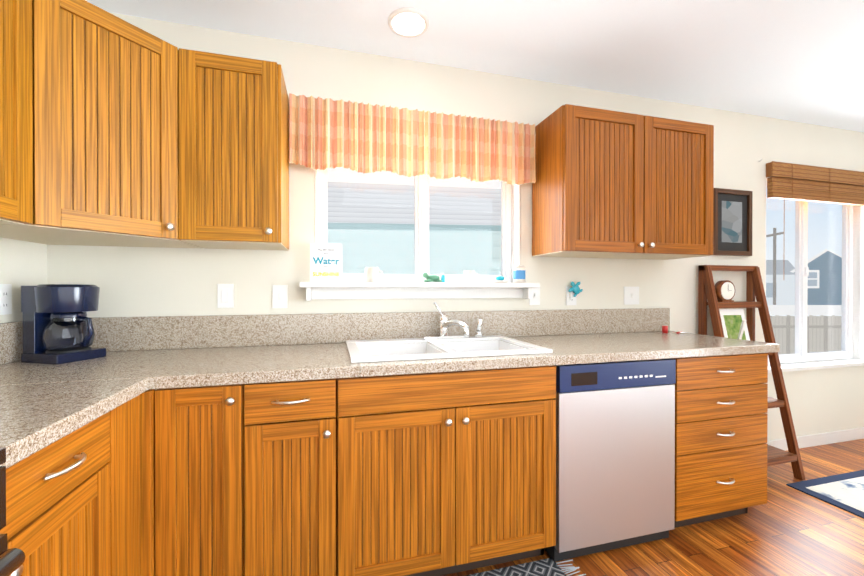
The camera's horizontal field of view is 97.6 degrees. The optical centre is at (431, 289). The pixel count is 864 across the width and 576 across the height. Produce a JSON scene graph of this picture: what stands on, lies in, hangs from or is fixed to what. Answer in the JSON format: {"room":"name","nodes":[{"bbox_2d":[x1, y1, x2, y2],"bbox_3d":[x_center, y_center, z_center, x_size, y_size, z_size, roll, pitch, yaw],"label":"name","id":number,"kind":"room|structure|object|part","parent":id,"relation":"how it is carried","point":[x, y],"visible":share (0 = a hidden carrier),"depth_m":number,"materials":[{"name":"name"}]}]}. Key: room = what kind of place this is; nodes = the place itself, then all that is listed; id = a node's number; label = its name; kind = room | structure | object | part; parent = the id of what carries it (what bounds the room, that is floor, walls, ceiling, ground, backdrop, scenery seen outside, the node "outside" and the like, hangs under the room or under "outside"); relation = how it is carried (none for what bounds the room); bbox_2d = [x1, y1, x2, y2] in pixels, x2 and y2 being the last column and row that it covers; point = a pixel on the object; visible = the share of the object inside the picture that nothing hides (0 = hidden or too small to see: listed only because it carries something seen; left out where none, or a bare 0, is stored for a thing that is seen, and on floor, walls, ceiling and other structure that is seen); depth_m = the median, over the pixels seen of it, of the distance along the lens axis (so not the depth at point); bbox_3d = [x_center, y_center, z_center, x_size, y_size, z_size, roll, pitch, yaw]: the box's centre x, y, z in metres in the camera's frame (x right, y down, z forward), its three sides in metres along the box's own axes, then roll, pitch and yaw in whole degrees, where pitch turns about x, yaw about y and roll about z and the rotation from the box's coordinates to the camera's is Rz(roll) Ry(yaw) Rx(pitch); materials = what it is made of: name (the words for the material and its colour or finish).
{"room":"kitchen","nodes":[
{"label":"kitchen","id":0,"kind":"room"},
{"bbox_2d":[0,237,46,322],"bbox_3d":[-1.102,-0.021,-0.794,0.160,2.430,5.000,0,0,-15],"label":"wall","id":1,"kind":"structure","parent":0,"point":[23,263],"depth_m":1.50,"materials":[{"name":"paint"}]},
{"bbox_2d":[0,284,11,314],"bbox_3d":[-1.604,0.035,1.416,0.010,0.115,0.070,0,0,-15],"label":"outlet","id":2,"kind":"object","parent":1,"relation":"attached to","point":[5,299],"visible":1,"depth_m":1.42,"materials":[{"name":"white plastic"}]},
{"bbox_2d":[0,0,32,224],"bbox_3d":[-1.232,-0.570,0.700,0.357,0.755,0.818,0,0,-15],"label":"upper cabinet","id":3,"kind":"object","parent":1,"relation":"attached to","point":[16,149],"visible":1,"depth_m":1.07,"materials":[{"name":"brown wood"}]},
{"bbox_2d":[47,12,863,440],"bbox_3d":[1.496,-0.035,2.572,6.920,2.430,0.160,0,0,-15],"label":"wall","id":4,"kind":"structure","parent":0,"point":[137,282],"depth_m":2.15,"materials":[{"name":"paint"}]},
{"bbox_2d":[0,0,201,247],"bbox_3d":[-1.293,-0.573,1.421,0.610,0.755,0.610,0,0,-15],"label":"upper cabinet","id":5,"kind":"object","parent":4,"relation":"attached to","point":[105,86],"visible":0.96,"depth_m":1.29,"materials":[{"name":"brown wood"}]},
{"bbox_2d":[217,284,233,307],"bbox_3d":[-0.993,0.028,1.816,0.070,0.115,0.011,0,0,-15],"label":"rocker light switch","id":6,"kind":"object","parent":4,"relation":"attached to","point":[225,295],"visible":1,"depth_m":1.81,"materials":[{"name":"white plastic"}]},
{"bbox_2d":[179,48,288,250],"bbox_3d":[-0.851,-0.574,1.671,0.376,0.755,0.357,0,0,-15],"label":"upper cabinet","id":7,"kind":"object","parent":4,"relation":"attached to","point":[233,152],"visible":1,"depth_m":1.54,"materials":[{"name":"brown wood"}]},
{"bbox_2d":[272,285,287,307],"bbox_3d":[-0.755,0.033,1.877,0.070,0.115,0.016,0,0,-15],"label":"toggle light switch","id":8,"kind":"object","parent":4,"relation":"attached to","point":[279,296],"visible":1,"depth_m":1.88,"materials":[{"name":"white plastic"}]},
{"bbox_2d":[300,168,539,300],"bbox_3d":[-0.043,-0.397,2.096,1.290,0.898,0.250,0,0,-15],"label":"window","id":9,"kind":"structure","parent":4,"relation":"in","point":[391,286],"depth_m":2.15,"materials":[{"name":"white"}]},
{"bbox_2d":[310,243,341,281],"bbox_3d":[-0.529,-0.136,1.891,0.155,0.192,0.018,0,0,-15],"label":"sign","id":10,"kind":"object","parent":9,"relation":"on","point":[325,262],"visible":1,"depth_m":1.88,"materials":[{"name":"white"}]},
{"bbox_2d":[365,267,382,281],"bbox_3d":[-0.299,-0.078,1.956,0.091,0.075,0.069,0,0,-15],"label":"cup","id":11,"kind":"object","parent":9,"relation":"on","point":[371,274],"visible":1,"depth_m":1.93,"materials":[{"name":"beige ceramic"}]},
{"bbox_2d":[289,93,535,184],"bbox_3d":[-0.049,-0.775,2.018,1.342,0.363,0.068,0,0,-15],"label":"valance curtain","id":12,"kind":"object","parent":9,"relation":"attached to","point":[327,133],"visible":1,"depth_m":1.99,"materials":[{"name":"fabric"}]},
{"bbox_2d":[423,272,441,281],"bbox_3d":[-0.001,-0.069,2.031,0.102,0.054,0.083,0,0,-15],"label":"figurine","id":13,"kind":"object","parent":9,"relation":"on","point":[432,278],"visible":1,"depth_m":2.01,"materials":[{"name":"green"}]},
{"bbox_2d":[441,273,444,281],"bbox_3d":[0.059,-0.067,2.042,0.021,0.052,0.022,0,0,-15],"label":"bottle","id":14,"kind":"object","parent":9,"relation":"on","point":[443,277],"visible":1,"depth_m":2.04,"materials":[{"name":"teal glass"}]},
{"bbox_2d":[464,270,477,282],"bbox_3d":[0.216,-0.074,2.095,0.083,0.065,0.062,0,0,-15],"label":"cup","id":15,"kind":"object","parent":9,"relation":"on","point":[469,276],"visible":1,"depth_m":2.07,"materials":[{"name":"beige ceramic"}]},
{"bbox_2d":[492,276,508,282],"bbox_3d":[0.385,-0.062,2.140,0.096,0.041,0.096,0,0,-15],"label":"plate","id":16,"kind":"object","parent":9,"relation":"on","point":[499,279],"visible":1,"depth_m":2.12,"materials":[{"name":"beige ceramic"}]},
{"bbox_2d":[513,265,524,282],"bbox_3d":[0.501,-0.092,2.171,0.069,0.100,0.069,0,0,-15],"label":"jar","id":17,"kind":"object","parent":9,"relation":"on","point":[518,273],"visible":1,"depth_m":2.14,"materials":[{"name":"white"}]},
{"bbox_2d":[529,287,539,304],"bbox_3d":[0.611,0.031,2.243,0.070,0.115,0.016,0,0,-15],"label":"toggle light switch","id":18,"kind":"object","parent":4,"relation":"attached to","point":[535,300],"visible":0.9,"depth_m":2.25,"materials":[{"name":"white plastic"}]},
{"bbox_2d":[566,282,582,304],"bbox_3d":[0.868,0.021,2.298,0.099,0.145,0.042,0,0,-15],"label":"outlet","id":19,"kind":"object","parent":4,"relation":"attached to","point":[575,289],"depth_m":2.30,"materials":[{"name":"white plastic"}]},
{"bbox_3d":[0.852,0.036,2.311,0.070,0.115,0.010,0,0,-15],"label":"turtle electrical outlet","id":20,"kind":"part","parent":19,"relation":"part of","materials":[{"name":"white plastic"}]},
{"bbox_2d":[532,104,713,259],"bbox_3d":[1.114,-0.576,2.196,0.984,0.755,0.357,0,0,-15],"label":"upper cabinet","id":21,"kind":"object","parent":4,"relation":"attached to","point":[614,184],"visible":1,"depth_m":2.05,"materials":[{"name":"brown wood"}]},
{"bbox_2d":[624,287,638,304],"bbox_3d":[1.283,0.036,2.423,0.115,0.115,0.016,0,0,-15],"label":"double light switch","id":22,"kind":"object","parent":4,"relation":"attached to","point":[631,295],"visible":1,"depth_m":2.42,"materials":[{"name":"white plastic"}]},
{"bbox_2d":[713,188,752,255],"bbox_3d":[2.084,-0.468,2.627,0.345,0.455,0.027,0,0,-15],"label":"picture frame","id":23,"kind":"object","parent":4,"relation":"attached to","point":[732,222],"visible":0.98,"depth_m":2.63,"materials":[{"name":"brown wood"}]},
{"bbox_2d":[765,170,863,372],"bbox_3d":[2.946,-0.136,2.938,1.250,1.458,0.180,0,0,-15],"label":"window","id":24,"kind":"structure","parent":4,"relation":"in","point":[850,353],"depth_m":3.06,"materials":[{"name":"white"}]},
{"bbox_2d":[758,159,863,222],"bbox_3d":[2.974,-0.502,2.851,1.304,0.863,0.056,0,0,-15],"label":"window shade","id":25,"kind":"object","parent":24,"relation":"attached to","point":[792,181],"visible":1,"depth_m":2.79,"materials":[{"name":"brown wood"}]},
{"bbox_2d":[767,427,863,450],"bbox_3d":[3.161,1.136,2.933,3.200,0.085,0.011,0,0,-15],"label":"baseboard","id":26,"kind":"structure","parent":4,"relation":"attached to","point":[805,441],"depth_m":2.88,"materials":[{"name":"white wood"}]},
{"bbox_2d":[85,0,863,131],"bbox_3d":[2.163,-1.290,0.074,6.920,0.100,5.320,0,0,-15],"label":"ceiling","id":27,"kind":"structure","parent":0,"point":[802,61],"depth_m":1.88,"materials":[{"name":"paint"}]},
{"bbox_2d":[388,7,428,37],"bbox_3d":[-0.109,-1.243,1.759,0.194,0.024,0.194,0,0,-15],"label":"recessed light","id":28,"kind":"object","parent":27,"relation":"in","point":[408,22],"visible":1,"depth_m":1.75,"materials":[{"name":"white"}]},
{"bbox_2d":[336,439,863,575],"bbox_3d":[2.163,1.240,0.085,6.920,0.100,5.320,0,0,-15],"label":"floor","id":29,"kind":"structure","parent":0,"point":[785,530],"depth_m":1.76,"materials":[{"name":"brown wood"}]},
{"bbox_2d":[0,448,24,575],"bbox_3d":[-0.901,0.630,0.202,0.712,1.080,0.766,0,0,-15],"label":"stove","id":30,"kind":"object","parent":29,"relation":"on","point":[12,560],"visible":1,"depth_m":0.62,"materials":[{"name":"black metal"}]},
{"bbox_2d":[0,395,140,575],"bbox_3d":[-1.117,0.754,0.841,0.647,0.866,0.556,0,0,-15],"label":"base cabinet","id":31,"kind":"object","parent":29,"relation":"on","point":[73,503],"visible":0.77,"depth_m":0.91,"materials":[{"name":"brown wood"}]},
{"bbox_2d":[0,324,159,468],"bbox_3d":[-1.107,0.221,0.827,0.660,0.192,0.540,0,0,-15],"label":"countertop","id":32,"kind":"structure","parent":31,"relation":"on","point":[42,406],"depth_m":1.12,"materials":[{"name":"stone"}]},
{"bbox_2d":[21,284,105,364],"bbox_3d":[-1.444,0.126,1.493,0.245,0.295,0.244,0,0,-15],"label":"coffee maker","id":33,"kind":"object","parent":32,"relation":"on","point":[57,323],"visible":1,"depth_m":1.43,"materials":[{"name":"blue plastic"}]},
{"bbox_2d":[140,384,244,575],"bbox_3d":[-0.864,0.751,1.525,0.301,0.866,0.641,0,0,-15],"label":"base cabinet","id":34,"kind":"object","parent":29,"relation":"on","point":[192,480],"visible":0.73,"depth_m":1.25,"materials":[{"name":"brown wood"}]},
{"bbox_2d":[244,379,335,575],"bbox_3d":[-0.567,0.751,1.601,0.306,0.866,0.647,0,0,-15],"label":"base cabinet","id":35,"kind":"object","parent":29,"relation":"on","point":[290,473],"visible":0.92,"depth_m":1.33,"materials":[{"name":"brown wood"}]},
{"bbox_2d":[336,366,555,575],"bbox_3d":[0.018,0.750,1.761,0.898,0.866,0.641,0,0,-15],"label":"base cabinet","id":36,"kind":"object","parent":29,"relation":"on","point":[441,473],"visible":0.96,"depth_m":1.47,"materials":[{"name":"brown wood"}]},
{"bbox_2d":[0,308,779,388],"bbox_3d":[0.046,0.218,1.757,3.368,0.192,0.659,0,0,-15],"label":"countertop","id":37,"kind":"structure","parent":36,"relation":"on","point":[211,350],"depth_m":1.81,"materials":[{"name":"stone"}]},
{"bbox_2d":[346,335,552,362],"bbox_3d":[0.042,0.353,1.782,0.856,0.192,0.527,0,0,-15],"label":"sink","id":38,"kind":"object","parent":37,"relation":"in","point":[359,351],"visible":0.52,"depth_m":1.88,"materials":[{"name":"white ceramic"}]},
{"bbox_2d":[422,301,482,338],"bbox_3d":[0.142,0.158,1.930,0.332,0.195,0.261,0,0,-15],"label":"faucet","id":39,"kind":"object","parent":37,"relation":"on","point":[445,323],"visible":1,"depth_m":1.99,"materials":[{"name":"silver metal"}]},
{"bbox_2d":[662,326,688,333],"bbox_3d":[1.520,0.248,2.363,0.129,0.044,0.090,0,0,-15],"label":"toy","id":40,"kind":"object","parent":37,"relation":"on","point":[664,329],"depth_m":2.36,"materials":[{"name":"red plastic"}]},
{"bbox_2d":[466,558,585,575],"bbox_3d":[-0.003,1.181,1.143,1.462,0.009,0.725,0,0,-15],"label":"area rug","id":41,"kind":"object","parent":29,"relation":"on","point":[547,567],"visible":0.9,"depth_m":1.58,"materials":[{"name":"grey fabric"}]},
{"bbox_2d":[544,359,675,561],"bbox_3d":[0.755,0.751,1.966,0.614,0.864,0.613,0,0,-15],"label":"dishwasher","id":42,"kind":"object","parent":29,"relation":"on","point":[615,455],"visible":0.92,"depth_m":1.67,"materials":[{"name":"silver metal"}]},
{"bbox_2d":[671,353,767,527],"bbox_3d":[1.343,0.749,2.112,0.580,0.866,0.647,0,0,-15],"label":"base cabinet","id":43,"kind":"object","parent":29,"relation":"on","point":[721,411],"visible":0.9,"depth_m":1.83,"materials":[{"name":"brown wood"}]},
{"bbox_2d":[698,265,805,479],"bbox_3d":[2.054,0.510,2.443,0.460,1.349,0.331,0,0,-15],"label":"ladder shelf","id":44,"kind":"object","parent":29,"relation":"on","point":[754,288],"visible":0.42,"depth_m":2.48,"materials":[{"name":"brown wood"}]},
{"bbox_2d":[715,280,734,301],"bbox_3d":[1.962,0.007,2.536,0.140,0.144,0.050,0,0,-15],"label":"clock","id":45,"kind":"object","parent":44,"relation":"on","point":[725,290],"visible":0.94,"depth_m":2.51,"materials":[{"name":"brown wood"}]},
{"bbox_2d":[719,308,749,340],"bbox_3d":[1.994,0.256,2.472,0.220,0.267,0.104,0,0,-15],"label":"framed picture","id":46,"kind":"object","parent":44,"relation":"on","point":[734,323],"visible":0.57,"depth_m":2.48,"materials":[{"name":"white paper"}]},
{"bbox_2d":[786,470,863,518],"bbox_3d":[3.564,1.179,1.718,2.450,0.009,1.832,0,0,-15],"label":"rug","id":47,"kind":"object","parent":29,"relation":"on","point":[844,491],"visible":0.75,"depth_m":2.22,"materials":[{"name":"white fabric"}]},
{"label":"outside","id":48,"kind":"structure","parent":0,"visible":0},
{"bbox_2d":[327,167,500,274],"bbox_3d":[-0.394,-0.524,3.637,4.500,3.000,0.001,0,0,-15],"label":"window glass","id":49,"kind":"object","parent":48,"point":[458,222],"depth_m":3.67,"materials":[{"name":"clear glass"}]},
{"bbox_2d":[766,187,841,354],"bbox_3d":[28.374,-5.074,26.281,50.493,32.381,25.012,0,0,-15],"label":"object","id":50,"kind":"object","parent":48,"point":[778,263],"depth_m":21.58,"materials":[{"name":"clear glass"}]}
]}

